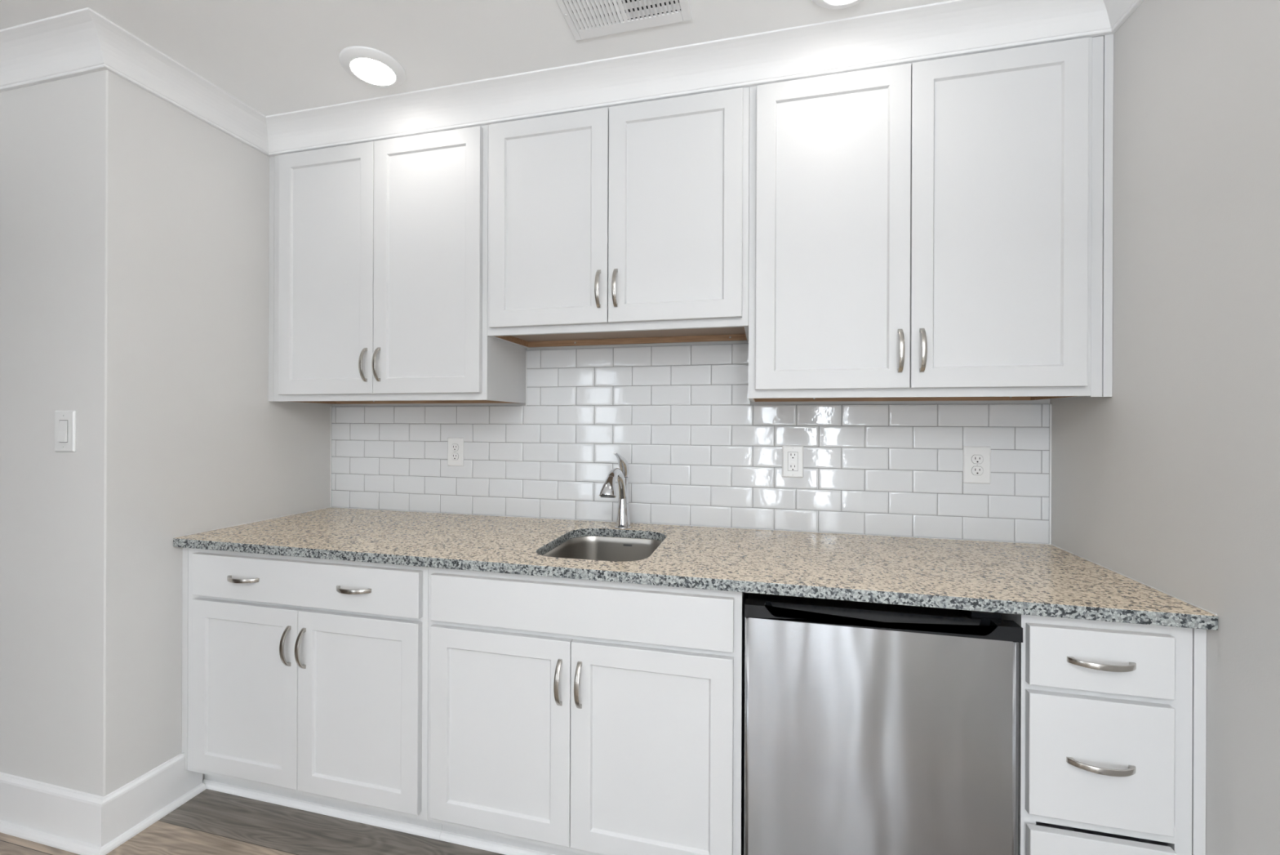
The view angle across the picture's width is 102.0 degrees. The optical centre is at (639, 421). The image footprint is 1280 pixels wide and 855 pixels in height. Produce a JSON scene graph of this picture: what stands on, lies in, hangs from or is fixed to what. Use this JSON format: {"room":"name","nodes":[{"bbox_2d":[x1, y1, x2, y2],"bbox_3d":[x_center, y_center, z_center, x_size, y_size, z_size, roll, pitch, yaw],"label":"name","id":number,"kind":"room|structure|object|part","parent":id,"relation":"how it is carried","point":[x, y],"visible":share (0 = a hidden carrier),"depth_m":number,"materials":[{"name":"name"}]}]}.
{"room":"kitchenette","nodes":[
{"label":"kitchenette","id":0,"kind":"room"},
{"bbox_2d":[0,69,332,796],"bbox_3d":[-3.057,0.061,2.336,3.200,2.422,0.837,0,0,14],"label":"wall","id":1,"kind":"structure","parent":0,"point":[135,228],"depth_m":1.64,"materials":[{"name":"white paint"}]},
{"bbox_2d":[54,410,75,452],"bbox_3d":[-1.762,0.028,1.584,0.086,0.127,0.013,0,0,14],"label":"light switch","id":2,"kind":"object","parent":1,"relation":"attached to","point":[64,420],"visible":1,"depth_m":1.58,"materials":[{"name":"white plastic"}]},
{"bbox_2d":[0,752,206,854],"bbox_3d":[-1.854,1.199,1.735,0.631,0.157,0.301,0,0,14],"label":"baseboard","id":3,"kind":"structure","parent":1,"relation":"attached to","point":[63,818],"depth_m":1.60,"materials":[{"name":"white paint"}]},
{"bbox_2d":[0,788,504,854],"bbox_3d":[-2.183,1.327,-0.030,6.226,0.102,5.200,0,0,14],"label":"floor","id":4,"kind":"structure","parent":0,"point":[212,822],"depth_m":1.60,"materials":[{"name":"brown wood"}]},
{"bbox_2d":[182,547,442,839],"bbox_3d":[-1.023,0.850,1.924,0.952,0.861,0.673,0,0,14],"label":"base cabinet","id":5,"kind":"object","parent":4,"relation":"on","point":[305,680],"visible":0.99,"depth_m":1.61,"materials":[{"name":"white paint"}]},
{"bbox_3d":[-1.280,0.504,1.657,0.124,0.013,0.031,0,0,14],"label":"handle","id":6,"kind":"part","parent":5,"relation":"part of","materials":[{"name":"silver metal"}]},
{"bbox_3d":[-1.280,0.871,1.682,0.429,0.562,0.019,0,0,14],"label":"door","id":7,"kind":"part","parent":5,"relation":"part of","materials":[{"name":"white paint"}]},
{"bbox_3d":[-1.104,0.703,1.614,0.013,0.126,0.031,0,0,14],"label":"handle","id":8,"kind":"part","parent":5,"relation":"part of","materials":[{"name":"silver metal"}]},
{"bbox_3d":[-1.048,0.704,1.600,0.013,0.126,0.031,0,0,14],"label":"handle","id":9,"kind":"part","parent":5,"relation":"part of","materials":[{"name":"silver metal"}]},
{"bbox_3d":[-1.067,0.507,1.631,0.864,0.137,0.019,0,0,14],"label":"drawer","id":10,"kind":"part","parent":5,"relation":"part of","materials":[{"name":"white paint"}]},
{"bbox_3d":[-1.077,1.271,1.709,0.952,0.019,0.014,0,0,14],"label":"shoe moulding","id":11,"kind":"part","parent":5,"relation":"part of","materials":[{"name":"white paint"}]},
{"bbox_3d":[-0.870,0.506,1.557,0.124,0.013,0.031,0,0,14],"label":"handle","id":12,"kind":"part","parent":5,"relation":"part of","materials":[{"name":"silver metal"}]},
{"bbox_3d":[-0.859,0.872,1.580,0.432,0.562,0.019,0,0,14],"label":"door","id":13,"kind":"part","parent":5,"relation":"part of","materials":[{"name":"white paint"}]},
{"bbox_2d":[173,506,1217,630],"bbox_3d":[-0.110,0.406,1.710,2.825,0.032,0.645,0,0,14],"label":"countertop","id":14,"kind":"structure","parent":5,"relation":"on","point":[1021,578],"depth_m":1.49,"materials":[{"name":"stone"}]},
{"bbox_2d":[542,535,662,561],"bbox_3d":[-0.113,0.507,1.690,0.404,0.168,0.468,0,0,14],"label":"sink","id":15,"kind":"object","parent":14,"relation":"in","point":[590,548],"visible":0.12,"depth_m":1.89,"materials":[{"name":"silver metal"}]},
{"bbox_2d":[599,452,631,528],"bbox_3d":[-0.084,0.249,1.843,0.060,0.287,0.257,0,0,14],"label":"faucet","id":16,"kind":"object","parent":14,"relation":"on","point":[608,489],"visible":1,"depth_m":1.91,"materials":[{"name":"silver metal"}]},
{"bbox_3d":[-0.071,0.157,1.896,0.038,0.102,0.147,0,0,14],"label":"lever","id":17,"kind":"part","parent":16,"relation":"part of","materials":[{"name":"silver metal"}]},
{"bbox_2d":[427,567,748,854],"bbox_3d":[-0.117,0.854,1.704,0.910,0.861,0.673,0,0,14],"label":"base cabinet","id":18,"kind":"object","parent":4,"relation":"on","point":[566,716],"visible":0.99,"depth_m":1.40,"materials":[{"name":"white paint"}]},
{"bbox_3d":[-0.171,1.274,1.490,0.910,0.019,0.014,0,0,14],"label":"shoe moulding","id":19,"kind":"part","parent":18,"relation":"part of","materials":[{"name":"white paint"}]},
{"bbox_3d":[-0.399,0.876,1.468,0.434,0.559,0.019,0,0,14],"label":"door","id":20,"kind":"part","parent":18,"relation":"part of","materials":[{"name":"white paint"}]},
{"bbox_3d":[-0.221,0.709,1.399,0.013,0.126,0.031,0,0,14],"label":"handle","id":21,"kind":"part","parent":18,"relation":"part of","materials":[{"name":"silver metal"}]},
{"bbox_3d":[-0.166,0.710,1.386,0.013,0.126,0.031,0,0,14],"label":"handle","id":22,"kind":"part","parent":18,"relation":"part of","materials":[{"name":"silver metal"}]},
{"bbox_3d":[-0.186,0.513,1.417,0.871,0.134,0.019,0,0,14],"label":"false drawer","id":23,"kind":"part","parent":18,"relation":"part of","materials":[{"name":"white paint"}]},
{"bbox_3d":[0.025,0.877,1.365,0.434,0.559,0.019,0,0,14],"label":"door","id":24,"kind":"part","parent":18,"relation":"part of","materials":[{"name":"white paint"}]},
{"bbox_2d":[743,592,1022,854],"bbox_3d":[0.622,0.863,1.512,0.601,0.848,0.619,0,0,14],"label":"dishwasher","id":25,"kind":"object","parent":4,"relation":"on","point":[871,728],"visible":0.94,"depth_m":1.21,"materials":[{"name":"metal"}]},
{"bbox_3d":[0.556,0.468,1.234,0.601,0.033,0.047,0,0,14],"label":"handle","id":26,"kind":"part","parent":25,"relation":"part of","materials":[{"name":"black plastic"}]},
{"bbox_2d":[1001,613,1206,854],"bbox_3d":[1.093,0.859,1.407,0.341,0.861,0.679,0,0,14],"label":"base cabinet","id":27,"kind":"object","parent":4,"relation":"on","point":[1112,715],"visible":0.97,"depth_m":1.12,"materials":[{"name":"white paint"}]},
{"bbox_3d":[0.997,0.738,1.129,0.267,0.270,0.019,0,0,14],"label":"drawer","id":28,"kind":"part","parent":27,"relation":"part of","materials":[{"name":"white paint"}]},
{"bbox_3d":[0.998,0.519,1.129,0.267,0.132,0.019,0,0,14],"label":"drawer","id":29,"kind":"part","parent":27,"relation":"part of","materials":[{"name":"white paint"}]},
{"bbox_3d":[0.994,1.031,1.124,0.267,0.259,0.019,0,0,14],"label":"drawer","id":30,"kind":"part","parent":27,"relation":"part of","materials":[{"name":"white paint"}]},
{"bbox_3d":[0.991,0.738,1.105,0.126,0.013,0.031,0,0,14],"label":"handle","id":31,"kind":"part","parent":27,"relation":"part of","materials":[{"name":"silver metal"}]},
{"bbox_3d":[0.991,0.519,1.105,0.126,0.013,0.031,0,0,14],"label":"handle","id":32,"kind":"part","parent":27,"relation":"part of","materials":[{"name":"silver metal"}]},
{"bbox_2d":[0,0,950,115],"bbox_3d":[-2.172,-1.206,-0.030,6.226,0.120,5.200,0,0,14],"label":"ceiling","id":33,"kind":"structure","parent":0,"point":[273,56],"depth_m":1.52,"materials":[{"name":"white paint"}]},
{"bbox_2d":[338,45,405,87],"bbox_3d":[-0.857,-1.131,1.667,0.191,0.018,0.191,0,0,14],"label":"recessed light","id":34,"kind":"object","parent":33,"relation":"in","point":[369,65],"visible":1,"depth_m":1.64,"materials":[{"name":"white paint"}]},
{"bbox_2d":[555,0,692,39],"bbox_3d":[-0.046,-1.133,1.403,0.347,0.008,0.199,0,0,14],"label":"ceiling vent","id":35,"kind":"object","parent":33,"relation":"in","point":[585,19],"visible":1,"depth_m":1.44,"materials":[{"name":"white metal"}]},
{"bbox_2d":[812,0,863,8],"bbox_3d":[0.530,-1.126,1.325,0.191,0.018,0.191,0,0,14],"label":"recessed light","id":36,"kind":"object","parent":33,"relation":"in","point":[829,4],"visible":1,"depth_m":1.39,"materials":[{"name":"white paint"}]},
{"bbox_2d":[332,340,1049,406],"bbox_3d":[-0.027,0.074,2.087,3.046,2.422,0.109,0,0,14],"label":"wall","id":37,"kind":"structure","parent":0,"point":[1044,401],"depth_m":1.94,"materials":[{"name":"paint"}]},
{"bbox_2d":[268,124,527,404],"bbox_3d":[-0.976,-0.566,2.074,0.963,0.972,0.364,0,0,14],"label":"upper cabinet","id":38,"kind":"object","parent":37,"relation":"attached to","point":[378,250],"visible":0.99,"depth_m":1.92,"materials":[{"name":"white paint"}]},
{"bbox_3d":[-1.199,-0.574,1.982,0.434,0.936,0.019,0,0,14],"label":"door","id":39,"kind":"part","parent":38,"relation":"part of","materials":[{"name":"white paint"}]},
{"bbox_3d":[-1.022,-0.213,1.913,0.013,0.126,0.031,0,0,14],"label":"handle","id":40,"kind":"part","parent":38,"relation":"part of","materials":[{"name":"silver metal"}]},
{"bbox_3d":[-0.966,-0.213,1.900,0.013,0.126,0.031,0,0,14],"label":"handle","id":41,"kind":"part","parent":38,"relation":"part of","materials":[{"name":"silver metal"}]},
{"bbox_3d":[-0.958,-0.091,2.098,0.908,0.022,0.280,0,0,14],"label":"nail rail","id":42,"kind":"part","parent":38,"relation":"part of","materials":[{"name":"white wood"}]},
{"bbox_3d":[-0.773,-0.573,1.879,0.438,0.936,0.019,0,0,14],"label":"door","id":43,"kind":"part","parent":38,"relation":"part of","materials":[{"name":"white paint"}]},
{"bbox_2d":[487,86,749,347],"bbox_3d":[-0.068,-0.676,1.853,0.902,0.745,0.364,0,0,14],"label":"upper cabinet","id":44,"kind":"object","parent":37,"relation":"attached to","point":[624,224],"visible":1,"depth_m":1.70,"materials":[{"name":"white paint"}]},
{"bbox_3d":[-0.314,-0.684,1.767,0.430,0.709,0.019,0,0,14],"label":"door","id":45,"kind":"part","parent":44,"relation":"part of","materials":[{"name":"white paint"}]},
{"bbox_3d":[-0.138,-0.440,1.699,0.013,0.126,0.031,0,0,14],"label":"handle","id":46,"kind":"part","parent":44,"relation":"part of","materials":[{"name":"silver metal"}]},
{"bbox_3d":[-0.082,-0.439,1.685,0.013,0.126,0.031,0,0,14],"label":"handle","id":47,"kind":"part","parent":44,"relation":"part of","materials":[{"name":"silver metal"}]},
{"bbox_3d":[-0.062,-0.314,1.880,0.874,0.022,0.280,0,0,14],"label":"nail rail","id":48,"kind":"part","parent":44,"relation":"part of","materials":[{"name":"brown wood"}]},
{"bbox_3d":[-0.062,-0.331,1.880,0.874,0.012,0.281,0,0,14],"label":"panel","id":49,"kind":"part","parent":44,"relation":"part of","materials":[{"name":"beige wood"}]},
{"bbox_3d":[0.108,-0.682,1.665,0.433,0.709,0.019,0,0,14],"label":"door","id":50,"kind":"part","parent":44,"relation":"part of","materials":[{"name":"white paint"}]},
{"bbox_2d":[329,342,1051,543],"bbox_3d":[-0.032,0.049,2.026,2.825,0.685,0.012,0,0,14],"label":"tile backsplash","id":51,"kind":"structure","parent":37,"relation":"attached to","point":[684,421],"depth_m":1.96,"materials":[{"name":"white tile"}]},
{"bbox_2d":[447,437,463,466],"bbox_3d":[-0.784,0.127,2.199,0.076,0.120,0.008,0,0,14],"label":"outlet","id":52,"kind":"object","parent":51,"relation":"attached to","point":[455,445],"visible":1,"depth_m":2.20,"materials":[{"name":"white plastic"}]},
{"bbox_2d":[451,444,458,450],"bbox_3d":[-0.784,0.108,2.197,0.034,0.028,0.003,0,0,14],"label":"receptacle","id":53,"kind":"object","parent":52,"relation":"attached to","point":[454,446],"depth_m":2.20,"materials":[{"name":"white plastic"}]},
{"bbox_2d":[451,453,458,459],"bbox_3d":[-0.784,0.146,2.197,0.034,0.028,0.003,0,0,14],"label":"receptacle","id":54,"kind":"object","parent":52,"relation":"attached to","point":[454,455],"depth_m":2.20,"materials":[{"name":"white plastic"}]},
{"bbox_2d":[782,444,803,477],"bbox_3d":[0.552,0.142,1.875,0.074,0.116,0.009,0,0,14],"label":"outlet","id":55,"kind":"object","parent":51,"relation":"attached to","point":[792,455],"visible":1,"depth_m":1.87,"materials":[{"name":"white plastic"}]},
{"bbox_2d":[787,452,797,471],"bbox_3d":[0.552,0.142,1.873,0.033,0.067,0.003,0,0,14],"label":"receptacle","id":56,"kind":"object","parent":55,"relation":"attached to","point":[792,456],"depth_m":1.87,"materials":[{"name":"white plastic"}]},
{"bbox_2d":[963,445,991,484],"bbox_3d":[1.128,0.143,1.735,0.082,0.124,0.008,0,0,14],"label":"outlet","id":57,"kind":"object","parent":51,"relation":"attached to","point":[976,460],"visible":1,"depth_m":1.73,"materials":[{"name":"white plastic"}]},
{"bbox_2d":[971,454,982,463],"bbox_3d":[1.128,0.124,1.733,0.034,0.028,0.003,0,0,14],"label":"receptacle","id":58,"kind":"object","parent":57,"relation":"attached to","point":[975,459],"depth_m":1.73,"materials":[{"name":"white plastic"}]},
{"bbox_2d":[971,466,982,475],"bbox_3d":[1.127,0.163,1.733,0.034,0.028,0.003,0,0,14],"label":"receptacle","id":59,"kind":"object","parent":57,"relation":"attached to","point":[975,470],"depth_m":1.73,"materials":[{"name":"white plastic"}]},
{"bbox_2d":[748,33,1113,401],"bbox_3d":[0.837,-0.557,1.634,0.957,0.975,0.364,0,0,14],"label":"upper cabinet","id":60,"kind":"object","parent":37,"relation":"attached to","point":[939,229],"visible":1,"depth_m":1.48,"materials":[{"name":"white paint"}]},
{"bbox_3d":[0.570,-0.567,1.553,0.435,0.936,0.019,0,0,14],"label":"door","id":61,"kind":"part","parent":60,"relation":"part of","materials":[{"name":"white paint"}]},
{"bbox_3d":[0.747,-0.206,1.484,0.013,0.126,0.031,0,0,14],"label":"handle","id":62,"kind":"part","parent":60,"relation":"part of","materials":[{"name":"silver metal"}]},
{"bbox_3d":[0.817,-0.084,1.667,0.880,0.022,0.280,0,0,14],"label":"nail rail","id":63,"kind":"part","parent":60,"relation":"part of","materials":[{"name":"white wood"}]},
{"bbox_3d":[0.803,-0.205,1.470,0.013,0.126,0.031,0,0,14],"label":"handle","id":64,"kind":"part","parent":60,"relation":"part of","materials":[{"name":"silver metal"}]},
{"bbox_3d":[0.994,-0.565,1.450,0.433,0.936,0.019,0,0,14],"label":"door","id":65,"kind":"part","parent":60,"relation":"part of","materials":[{"name":"white paint"}]},
{"bbox_2d":[1049,0,1279,854],"bbox_3d":[0.789,0.077,-0.796,0.100,2.422,5.111,0,0,14],"label":"wall","id":66,"kind":"structure","parent":0,"point":[1169,482],"depth_m":1.10,"materials":[{"name":"white paint"}]},
{"bbox_2d":[0,0,1143,156],"bbox_3d":[-0.945,-1.097,-0.485,3.426,0.089,4.696,0,0,14],"label":"trim","id":67,"kind":"structure","parent":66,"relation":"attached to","point":[80,42],"depth_m":1.59,"materials":[{"name":"white paint"}]}
]}

